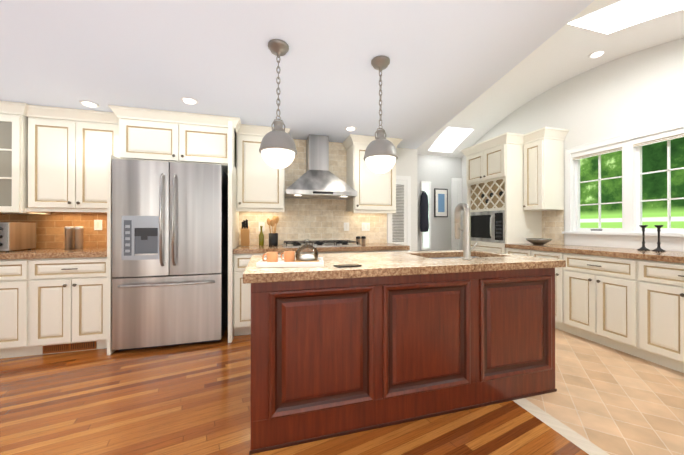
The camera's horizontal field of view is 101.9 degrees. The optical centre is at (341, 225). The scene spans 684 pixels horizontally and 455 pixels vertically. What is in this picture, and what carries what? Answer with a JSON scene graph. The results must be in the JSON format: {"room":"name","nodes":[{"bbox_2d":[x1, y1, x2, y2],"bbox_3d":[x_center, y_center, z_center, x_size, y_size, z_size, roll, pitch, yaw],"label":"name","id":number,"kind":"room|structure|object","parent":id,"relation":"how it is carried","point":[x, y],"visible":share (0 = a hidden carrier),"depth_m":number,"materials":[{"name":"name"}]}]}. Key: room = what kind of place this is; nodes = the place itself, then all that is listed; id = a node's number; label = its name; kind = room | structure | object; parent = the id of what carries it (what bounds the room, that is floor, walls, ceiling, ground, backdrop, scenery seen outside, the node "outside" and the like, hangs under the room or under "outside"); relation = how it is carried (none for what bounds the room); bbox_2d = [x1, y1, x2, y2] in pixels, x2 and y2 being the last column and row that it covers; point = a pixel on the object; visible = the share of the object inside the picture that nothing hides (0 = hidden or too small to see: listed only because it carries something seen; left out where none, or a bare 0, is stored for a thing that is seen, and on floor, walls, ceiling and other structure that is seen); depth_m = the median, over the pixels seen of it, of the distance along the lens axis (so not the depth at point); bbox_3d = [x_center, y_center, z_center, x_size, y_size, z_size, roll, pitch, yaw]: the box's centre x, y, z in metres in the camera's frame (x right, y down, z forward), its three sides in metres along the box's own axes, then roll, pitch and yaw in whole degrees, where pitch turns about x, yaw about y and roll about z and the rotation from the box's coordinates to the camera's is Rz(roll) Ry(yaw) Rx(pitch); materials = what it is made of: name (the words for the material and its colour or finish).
{"room":"kitchen","nodes":[
{"label":"kitchen","id":0,"kind":"room"},
{"bbox_2d":[0,324,588,454],"bbox_3d":[-1.255,1.177,0.014,5.660,0.050,6.890,0,0,-15],"label":"floor","id":1,"kind":"structure","parent":0,"point":[190,399],"depth_m":1.68,"materials":[{"name":"brown wood"}]},
{"bbox_2d":[0,257,27,358],"bbox_3d":[-3.093,0.725,2.627,0.610,0.870,0.639,0,0,-15],"label":"base cabinet","id":2,"kind":"object","parent":1,"relation":"on","point":[13,270],"depth_m":2.38,"materials":[{"name":"white paint"}]},
{"bbox_2d":[28,257,115,355],"bbox_3d":[-2.506,0.725,2.788,0.608,0.870,0.639,0,0,-15],"label":"base cabinet","id":3,"kind":"object","parent":1,"relation":"on","point":[70,298],"depth_m":2.48,"materials":[{"name":"white paint"}]},
{"bbox_2d":[0,249,111,256],"bbox_3d":[-3.435,0.263,2.530,2.538,0.048,0.648,0,0,-15],"label":"countertop","id":4,"kind":"structure","parent":3,"relation":"on","point":[23,252],"depth_m":2.49,"materials":[{"name":"beige stone"}]},
{"bbox_2d":[0,222,35,251],"bbox_3d":[-3.285,0.103,2.592,0.460,0.270,0.352,0,0,-15],"label":"toaster oven","id":5,"kind":"object","parent":4,"relation":"on","point":[16,235],"visible":1,"depth_m":2.61,"materials":[{"name":"silver metal"}]},
{"bbox_2d":[64,226,73,249],"bbox_3d":[-2.773,0.123,2.821,0.072,0.232,0.072,0,0,-15],"label":"canister","id":6,"kind":"object","parent":4,"relation":"on","point":[69,237],"visible":0.96,"depth_m":2.80,"materials":[{"name":"silver metal"}]},
{"bbox_2d":[74,226,83,248],"bbox_3d":[-2.695,0.123,2.842,0.072,0.232,0.072,0,0,-15],"label":"canister","id":7,"kind":"object","parent":4,"relation":"on","point":[78,237],"visible":1,"depth_m":2.82,"materials":[{"name":"silver metal"}]},
{"bbox_2d":[43,341,95,353],"bbox_3d":[-2.496,1.109,2.547,0.400,0.084,0.008,0,0,-15],"label":"air vent register","id":8,"kind":"object","parent":3,"relation":"attached to","point":[68,347],"visible":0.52,"depth_m":2.54,"materials":[{"name":"orange wood"}]},
{"bbox_2d":[112,159,227,350],"bbox_3d":[-1.707,0.274,2.904,0.910,1.772,0.782,0,0,-15],"label":"fridge","id":9,"kind":"object","parent":1,"relation":"on","point":[170,251],"visible":1,"depth_m":2.60,"materials":[{"name":"grey metal"}]},
{"bbox_2d":[232,253,283,339],"bbox_3d":[-0.958,0.726,3.211,0.502,0.870,0.639,0,0,-15],"label":"base cabinet","id":10,"kind":"object","parent":1,"relation":"on","point":[241,293],"depth_m":2.86,"materials":[{"name":"white paint"}]},
{"bbox_2d":[232,241,409,252],"bbox_3d":[-0.232,0.266,3.406,2.004,0.048,0.648,0,0,-15],"label":"countertop","id":11,"kind":"structure","parent":10,"relation":"on","point":[369,244],"depth_m":3.14,"materials":[{"name":"beige stone"}]},
{"bbox_2d":[241,219,249,245],"bbox_3d":[-1.130,0.082,3.241,0.090,0.312,0.188,0,0,-15],"label":"knife block","id":12,"kind":"object","parent":11,"relation":"on","point":[245,235],"visible":1,"depth_m":3.19,"materials":[{"name":"brown wood"}]},
{"bbox_2d":[259,226,263,245],"bbox_3d":[-0.977,0.120,3.364,0.060,0.240,0.060,0,0,-15],"label":"oil bottle","id":13,"kind":"object","parent":11,"relation":"on","point":[261,238],"visible":1,"depth_m":3.34,"materials":[{"name":"green"}]},
{"bbox_2d":[267,215,278,245],"bbox_3d":[-0.846,0.054,3.399,0.149,0.374,0.155,0,0,-15],"label":"utensil crock","id":14,"kind":"object","parent":11,"relation":"on","point":[273,238],"visible":1,"depth_m":3.36,"materials":[{"name":"black ceramic"}]},
{"bbox_2d":[282,240,360,247],"bbox_3d":[-0.272,0.216,3.401,0.890,0.050,0.500,0,0,-15],"label":"cooktop","id":15,"kind":"object","parent":11,"relation":"in","point":[324,243],"visible":0.96,"depth_m":3.27,"materials":[{"name":"silver metal"}]},
{"bbox_2d":[356,236,360,243],"bbox_3d":[0.211,0.189,3.605,0.060,0.105,0.058,0,0,-15],"label":"shaker","id":16,"kind":"object","parent":11,"relation":"on","point":[358,238],"visible":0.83,"depth_m":3.58,"materials":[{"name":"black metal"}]},
{"bbox_2d":[361,236,365,243],"bbox_3d":[0.283,0.189,3.646,0.060,0.105,0.058,0,0,-15],"label":"shaker","id":17,"kind":"object","parent":11,"relation":"on","point":[363,239],"visible":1,"depth_m":3.62,"materials":[{"name":"silver metal"}]},
{"bbox_2d":[295,249,363,253],"bbox_3d":[-0.272,0.727,3.398,0.920,0.870,0.639,0,0,-15],"label":"base cabinet","id":18,"kind":"object","parent":1,"relation":"on","point":[320,251],"depth_m":3.12,"materials":[{"name":"white paint"}]},
{"bbox_2d":[364,249,409,252],"bbox_3d":[0.447,0.727,3.595,0.570,0.870,0.639,0,0,-15],"label":"base cabinet","id":19,"kind":"object","parent":1,"relation":"on","point":[365,250],"depth_m":3.29,"materials":[{"name":"white paint"}]},
{"bbox_2d":[249,255,558,454],"bbox_3d":[0.411,0.722,2.055,2.041,0.871,0.812,0,0,-15],"label":"kitchen island","id":20,"kind":"object","parent":1,"relation":"on","point":[375,340],"depth_m":1.62,"materials":[{"name":"brown wood"}]},
{"bbox_2d":[243,251,565,282],"bbox_3d":[0.410,0.262,2.071,2.104,0.048,0.904,0,0,-15],"label":"island countertop","id":21,"kind":"structure","parent":20,"relation":"on","point":[375,265],"depth_m":1.73,"materials":[{"name":"beige stone"}]},
{"bbox_2d":[256,257,323,267],"bbox_3d":[-0.305,0.222,1.702,0.380,0.028,0.250,0,0,-5],"label":"serving tray","id":22,"kind":"object","parent":21,"relation":"on","point":[279,263],"visible":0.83,"depth_m":1.58,"materials":[{"name":"white ceramic"}]},
{"bbox_2d":[262,252,277,261],"bbox_3d":[-0.437,0.194,1.688,0.094,0.066,0.069,0,0,-15],"label":"mug","id":23,"kind":"object","parent":22,"relation":"on","point":[272,256],"visible":0.77,"depth_m":1.66,"materials":[{"name":"brown ceramic"}]},
{"bbox_2d":[280,251,294,261],"bbox_3d":[-0.337,0.194,1.727,0.088,0.066,0.070,0,0,-15],"label":"mug","id":24,"kind":"object","parent":22,"relation":"on","point":[289,256],"visible":0.88,"depth_m":1.70,"materials":[{"name":"brown ceramic"}]},
{"bbox_2d":[295,239,318,261],"bbox_3d":[-0.216,0.154,1.710,0.151,0.144,0.151,0,0,-15],"label":"cake stand","id":25,"kind":"object","parent":22,"relation":"on","point":[309,257],"visible":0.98,"depth_m":1.71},
{"bbox_2d":[333,264,361,267],"bbox_3d":[0.032,0.232,1.607,0.150,0.008,0.072,0,0,-23],"label":"phone","id":26,"kind":"object","parent":21,"relation":"on","point":[347,265],"visible":1,"depth_m":1.59,"materials":[{"name":"black plastic"}]},
{"bbox_2d":[432,256,474,258],"bbox_3d":[0.952,0.391,2.299,0.744,0.206,0.454,0,0,-15],"label":"sink","id":27,"kind":"object","parent":21,"relation":"in","point":[433,257],"depth_m":2.52,"materials":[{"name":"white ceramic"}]},
{"bbox_2d":[454,203,477,259],"bbox_3d":[0.896,0.035,2.006,0.121,0.404,0.156,0,0,-15],"label":"faucet","id":28,"kind":"object","parent":21,"relation":"on","point":[466,230],"depth_m":1.94,"materials":[{"name":"silver metal"}]},
{"bbox_2d":[227,147,417,250],"bbox_3d":[-1.887,-0.439,3.355,6.200,3.200,0.120,0,0,-15],"label":"wall","id":29,"kind":"structure","parent":0,"point":[406,162],"depth_m":4.09,"materials":[{"name":"white paint"}]},
{"bbox_2d":[0,101,51,216],"bbox_3d":[-3.414,-0.629,2.675,0.755,1.018,0.380,0,0,-15],"label":"upper cabinet","id":30,"kind":"object","parent":29,"relation":"attached to","point":[11,113],"depth_m":2.58,"materials":[{"name":"white paint"}]},
{"bbox_2d":[24,105,115,212],"bbox_3d":[-2.644,-0.654,2.904,0.820,0.968,0.349,0,0,-15],"label":"upper cabinet","id":31,"kind":"object","parent":29,"relation":"attached to","point":[55,171],"depth_m":2.71,"materials":[{"name":"white paint"}]},
{"bbox_2d":[94,220,101,229],"bbox_3d":[-2.686,-0.009,3.056,0.075,0.115,0.009,0,0,-15],"label":"electrical outlet","id":32,"kind":"object","parent":29,"relation":"attached to","point":[97,224],"visible":1,"depth_m":3.05,"materials":[{"name":"white plastic"}]},
{"bbox_2d":[116,106,235,176],"bbox_3d":[-1.718,-0.888,3.059,1.048,0.498,0.539,0,0,-15],"label":"upper cabinet","id":33,"kind":"object","parent":29,"relation":"attached to","point":[141,134],"depth_m":2.79,"materials":[{"name":"white paint"}]},
{"bbox_2d":[0,139,386,248],"bbox_3d":[-2.052,-0.448,3.241,5.580,1.378,0.011,0,0,-15],"label":"backsplash","id":34,"kind":"structure","parent":29,"relation":"attached to","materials":[{"name":"tile"}]},
{"bbox_2d":[259,222,264,230],"bbox_3d":[-1.017,0.012,3.512,0.075,0.115,0.009,0,0,-15],"label":"electrical outlet","id":35,"kind":"object","parent":29,"relation":"attached to","point":[262,224],"visible":0.79,"depth_m":3.51,"materials":[{"name":"white plastic"}]},
{"bbox_2d":[236,125,287,212],"bbox_3d":[-0.979,-0.667,3.359,0.537,0.938,0.349,0,0,-15],"label":"upper cabinet","id":36,"kind":"object","parent":29,"relation":"attached to","point":[261,187],"depth_m":3.18,"materials":[{"name":"white paint"}]},
{"bbox_2d":[285,134,357,199],"bbox_3d":[-0.284,-0.745,3.457,0.840,0.780,0.502,0,0,-15],"label":"range hood","id":37,"kind":"object","parent":29,"relation":"attached to","point":[318,179],"visible":1,"depth_m":3.39,"materials":[{"name":"silver metal"}]},
{"bbox_2d":[344,223,348,230],"bbox_3d":[0.063,0.013,3.807,0.075,0.115,0.009,0,0,-15],"label":"electrical outlet","id":38,"kind":"object","parent":29,"relation":"attached to","point":[346,226],"visible":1,"depth_m":3.80,"materials":[{"name":"white plastic"}]},
{"bbox_2d":[362,223,369,230],"bbox_3d":[0.333,0.013,3.881,0.120,0.115,0.009,0,0,-15],"label":"switch plate","id":39,"kind":"object","parent":29,"relation":"attached to","point":[365,226],"visible":1,"depth_m":3.88,"materials":[{"name":"white plastic"}]},
{"bbox_2d":[344,134,399,212],"bbox_3d":[0.389,-0.666,3.733,0.590,0.938,0.349,0,0,-15],"label":"upper cabinet","id":40,"kind":"object","parent":29,"relation":"attached to","point":[376,191],"depth_m":3.56,"materials":[{"name":"white paint"}]},
{"bbox_2d":[388,175,410,250],"bbox_3d":[0.832,0.218,4.023,0.362,1.890,0.018,0,0,-15],"label":"louvered door","id":41,"kind":"structure","parent":29,"relation":"in","point":[399,226],"depth_m":4.03,"materials":[{"name":"white wood"}]},
{"bbox_2d":[0,0,683,157],"bbox_3d":[-0.351,-1.607,0.906,7.870,0.923,8.120,0,0,-15],"label":"ceiling","id":42,"kind":"structure","parent":0,"point":[450,60],"depth_m":2.01,"materials":[{"name":"white paint"}]},
{"bbox_2d":[79,100,98,106],"bbox_3d":[-2.362,-1.134,2.595,0.144,0.011,0.144,0,0,-15],"label":"recessed light","id":43,"kind":"object","parent":42,"relation":"in","point":[89,103],"visible":0.98,"depth_m":2.58,"materials":[{"name":"white"}]},
{"bbox_2d":[180,97,197,103],"bbox_3d":[-1.391,-1.134,2.529,0.144,0.011,0.144,0,0,-15],"label":"recessed light","id":44,"kind":"object","parent":42,"relation":"in","point":[188,100],"visible":1,"depth_m":2.51,"materials":[{"name":"white"}]},
{"bbox_2d":[259,39,296,168],"bbox_3d":[-0.404,-0.754,1.760,0.237,0.777,0.237,0,0,-15],"label":"pendant light","id":45,"kind":"object","parent":42,"relation":"hanging from","point":[277,149],"visible":1,"depth_m":1.70,"materials":[{"name":"grey metal"}]},
{"bbox_2d":[345,126,356,130],"bbox_3d":[0.103,-1.132,3.248,0.144,0.011,0.144,0,0,-15],"label":"recessed light","id":46,"kind":"object","parent":42,"relation":"in","point":[350,128],"visible":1,"depth_m":3.23,"materials":[{"name":"white"}]},
{"bbox_2d":[363,55,397,172],"bbox_3d":[0.267,-0.753,1.923,0.237,0.777,0.237,0,0,-15],"label":"pendant light","id":47,"kind":"object","parent":42,"relation":"hanging from","point":[380,155],"visible":1,"depth_m":1.86,"materials":[{"name":"grey metal"}]},
{"bbox_2d":[588,51,604,57],"bbox_3d":[2.722,-1.826,2.960,0.144,0.012,0.144,0,0,-15],"label":"recessed light","id":48,"kind":"object","parent":42,"relation":"in","point":[595,54],"visible":0.94,"depth_m":2.96,"materials":[{"name":"white"}]},
{"bbox_2d":[417,154,461,250],"bbox_3d":[1.593,-0.433,5.322,1.790,3.200,0.120,0,0,-15],"label":"wall","id":49,"kind":"structure","parent":0,"point":[439,172],"depth_m":5.33,"materials":[{"name":"grey paint"}]},
{"bbox_2d":[420,191,428,231],"bbox_3d":[1.522,-0.266,5.144,0.180,0.765,0.136,0,0,-15],"label":"coat","id":50,"kind":"object","parent":49,"relation":"hanging from","point":[424,218],"visible":1,"depth_m":5.09,"materials":[{"name":"grey fabric"}]},
{"bbox_2d":[421,181,430,249],"bbox_3d":[1.588,-0.193,5.245,0.210,1.290,0.020,0,0,-15],"label":"sidelight window","id":51,"kind":"structure","parent":49,"relation":"in","point":[426,236],"depth_m":5.25,"materials":[{"name":"white"}]},
{"bbox_2d":[434,188,447,216],"bbox_3d":[1.902,-0.438,5.330,0.290,0.550,0.024,0,0,-15],"label":"framed picture","id":52,"kind":"object","parent":49,"relation":"attached to","point":[440,202],"visible":0.98,"depth_m":5.32,"materials":[{"name":"black"}]},
{"bbox_2d":[451,178,461,249],"bbox_3d":[2.251,0.117,5.393,0.237,2.100,0.083,0,0,-15],"label":"hall door","id":53,"kind":"structure","parent":49,"relation":"in","point":[456,194],"depth_m":5.41,"materials":[{"name":"white wood"}]},
{"bbox_2d":[461,38,683,251],"bbox_3d":[3.423,-0.443,1.794,0.120,3.200,7.650,0,0,-15],"label":"wall","id":54,"kind":"structure","parent":0,"point":[638,90],"depth_m":3.10,"materials":[{"name":"white paint"}]},
{"bbox_2d":[465,135,520,186],"bbox_3d":[2.375,-0.936,4.147,0.618,0.568,0.736,0,0,-15],"label":"upper cabinet","id":55,"kind":"object","parent":54,"relation":"attached to","point":[499,157],"depth_m":3.87,"materials":[{"name":"white paint"}]},
{"bbox_2d":[467,179,520,210],"bbox_3d":[2.386,-0.444,4.150,0.594,0.416,0.711,0,0,-15],"label":"wine rack","id":56,"kind":"object","parent":54,"relation":"attached to","point":[496,194],"depth_m":3.91,"materials":[{"name":"white paint"}]},
{"bbox_2d":[521,127,564,210],"bbox_3d":[2.663,-0.715,3.681,0.348,1.013,0.287,0,0,-15],"label":"upper cabinet","id":57,"kind":"object","parent":54,"relation":"attached to","point":[542,150],"depth_m":3.56,"materials":[{"name":"white paint"}]},
{"bbox_2d":[542,210,563,244],"bbox_3d":[3.382,0.012,1.688,0.011,0.450,4.508,0,0,-15],"label":"backsplash","id":58,"kind":"structure","parent":54,"relation":"attached to","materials":[{"name":"tile"}]},
{"bbox_2d":[562,119,683,251],"bbox_3d":[3.156,-0.372,2.675,0.170,1.220,1.890,0,0,-15],"label":"window","id":59,"kind":"structure","parent":54,"relation":"in","point":[628,234],"depth_m":2.96,"materials":[{"name":"white paint"},{"name":"glass"}]},
{"bbox_2d":[512,328,683,454],"bbox_3d":[2.388,1.181,1.518,2.260,0.051,7.870,0,0,-15],"label":"floor","id":60,"kind":"structure","parent":0,"point":[604,400],"depth_m":1.82,"materials":[{"name":"beige tile"}]},
{"bbox_2d":[470,211,488,242],"bbox_3d":[2.259,0.010,4.205,0.514,0.437,0.519,0,0,-15],"label":"microwave","id":61,"kind":"object","parent":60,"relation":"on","point":[479,219],"depth_m":4.15,"materials":[{"name":"black glass"}]},
{"bbox_2d":[471,243,504,252],"bbox_3d":[2.384,0.699,4.146,0.638,0.931,0.759,0,0,-15],"label":"base cabinet","id":62,"kind":"object","parent":60,"relation":"on","point":[490,247],"depth_m":3.94,"materials":[{"name":"white paint"}]},
{"bbox_2d":[489,207,532,242],"bbox_3d":[2.348,0.009,3.877,0.514,0.437,0.194,0,0,-15],"label":"microwave cabinet","id":63,"kind":"object","parent":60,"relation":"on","point":[504,226],"depth_m":3.77,"materials":[{"name":"white paint"}]},
{"bbox_2d":[505,247,528,255],"bbox_3d":[2.533,0.728,3.601,0.638,0.870,0.370,0,0,-15],"label":"base cabinet","id":64,"kind":"object","parent":60,"relation":"on","point":[524,251],"depth_m":3.51,"materials":[{"name":"white paint"}]},
{"bbox_2d":[529,247,560,329],"bbox_3d":[2.631,0.727,3.244,0.638,0.870,0.371,0,0,-15],"label":"base cabinet","id":65,"kind":"object","parent":60,"relation":"on","point":[543,254],"depth_m":3.05,"materials":[{"name":"white paint"}]},
{"bbox_2d":[561,251,632,354],"bbox_3d":[2.761,0.725,2.766,0.638,0.870,0.619,0,0,-15],"label":"base cabinet","id":66,"kind":"object","parent":60,"relation":"on","point":[629,301],"depth_m":2.66,"materials":[{"name":"white paint"}]},
{"bbox_2d":[505,243,683,262],"bbox_3d":[3.074,0.261,1.603,0.648,0.049,4.508,0,0,-15],"label":"countertop","id":67,"kind":"structure","parent":66,"relation":"on","point":[678,257],"depth_m":2.69,"materials":[{"name":"beige stone"}]},
{"bbox_2d":[526,238,551,244],"bbox_3d":[2.517,0.204,3.551,0.280,0.075,0.280,0,0,-15],"label":"fruit bowl","id":68,"kind":"object","parent":67,"relation":"on","point":[538,241],"visible":1,"depth_m":3.48,"materials":[{"name":"grey ceramic"}]},
{"bbox_2d":[637,225,649,250],"bbox_3d":[2.953,0.116,2.717,0.090,0.245,0.090,0,0,-15],"label":"candlestick","id":69,"kind":"object","parent":67,"relation":"on","point":[643,227],"visible":1,"depth_m":2.71,"materials":[{"name":"black"}]},
{"bbox_2d":[652,225,664,251],"bbox_3d":[2.981,0.116,2.611,0.090,0.245,0.090,0,0,-15],"label":"candlestick","id":70,"kind":"object","parent":67,"relation":"on","point":[658,248],"visible":1,"depth_m":2.60,"materials":[{"name":"black"}]},
{"bbox_2d":[633,259,683,372],"bbox_3d":[2.926,0.724,2.164,0.638,0.870,0.630,0,0,-15],"label":"base cabinet","id":71,"kind":"object","parent":60,"relation":"on","point":[658,284],"depth_m":2.25,"materials":[{"name":"white paint"}]},
{"label":"outside","id":72,"kind":"structure","parent":0,"visible":0},
{"bbox_2d":[580,137,683,227],"bbox_3d":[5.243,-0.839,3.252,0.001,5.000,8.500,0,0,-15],"label":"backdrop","id":73,"kind":"structure","parent":72,"point":[654,158],"depth_m":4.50,"materials":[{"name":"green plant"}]}
]}

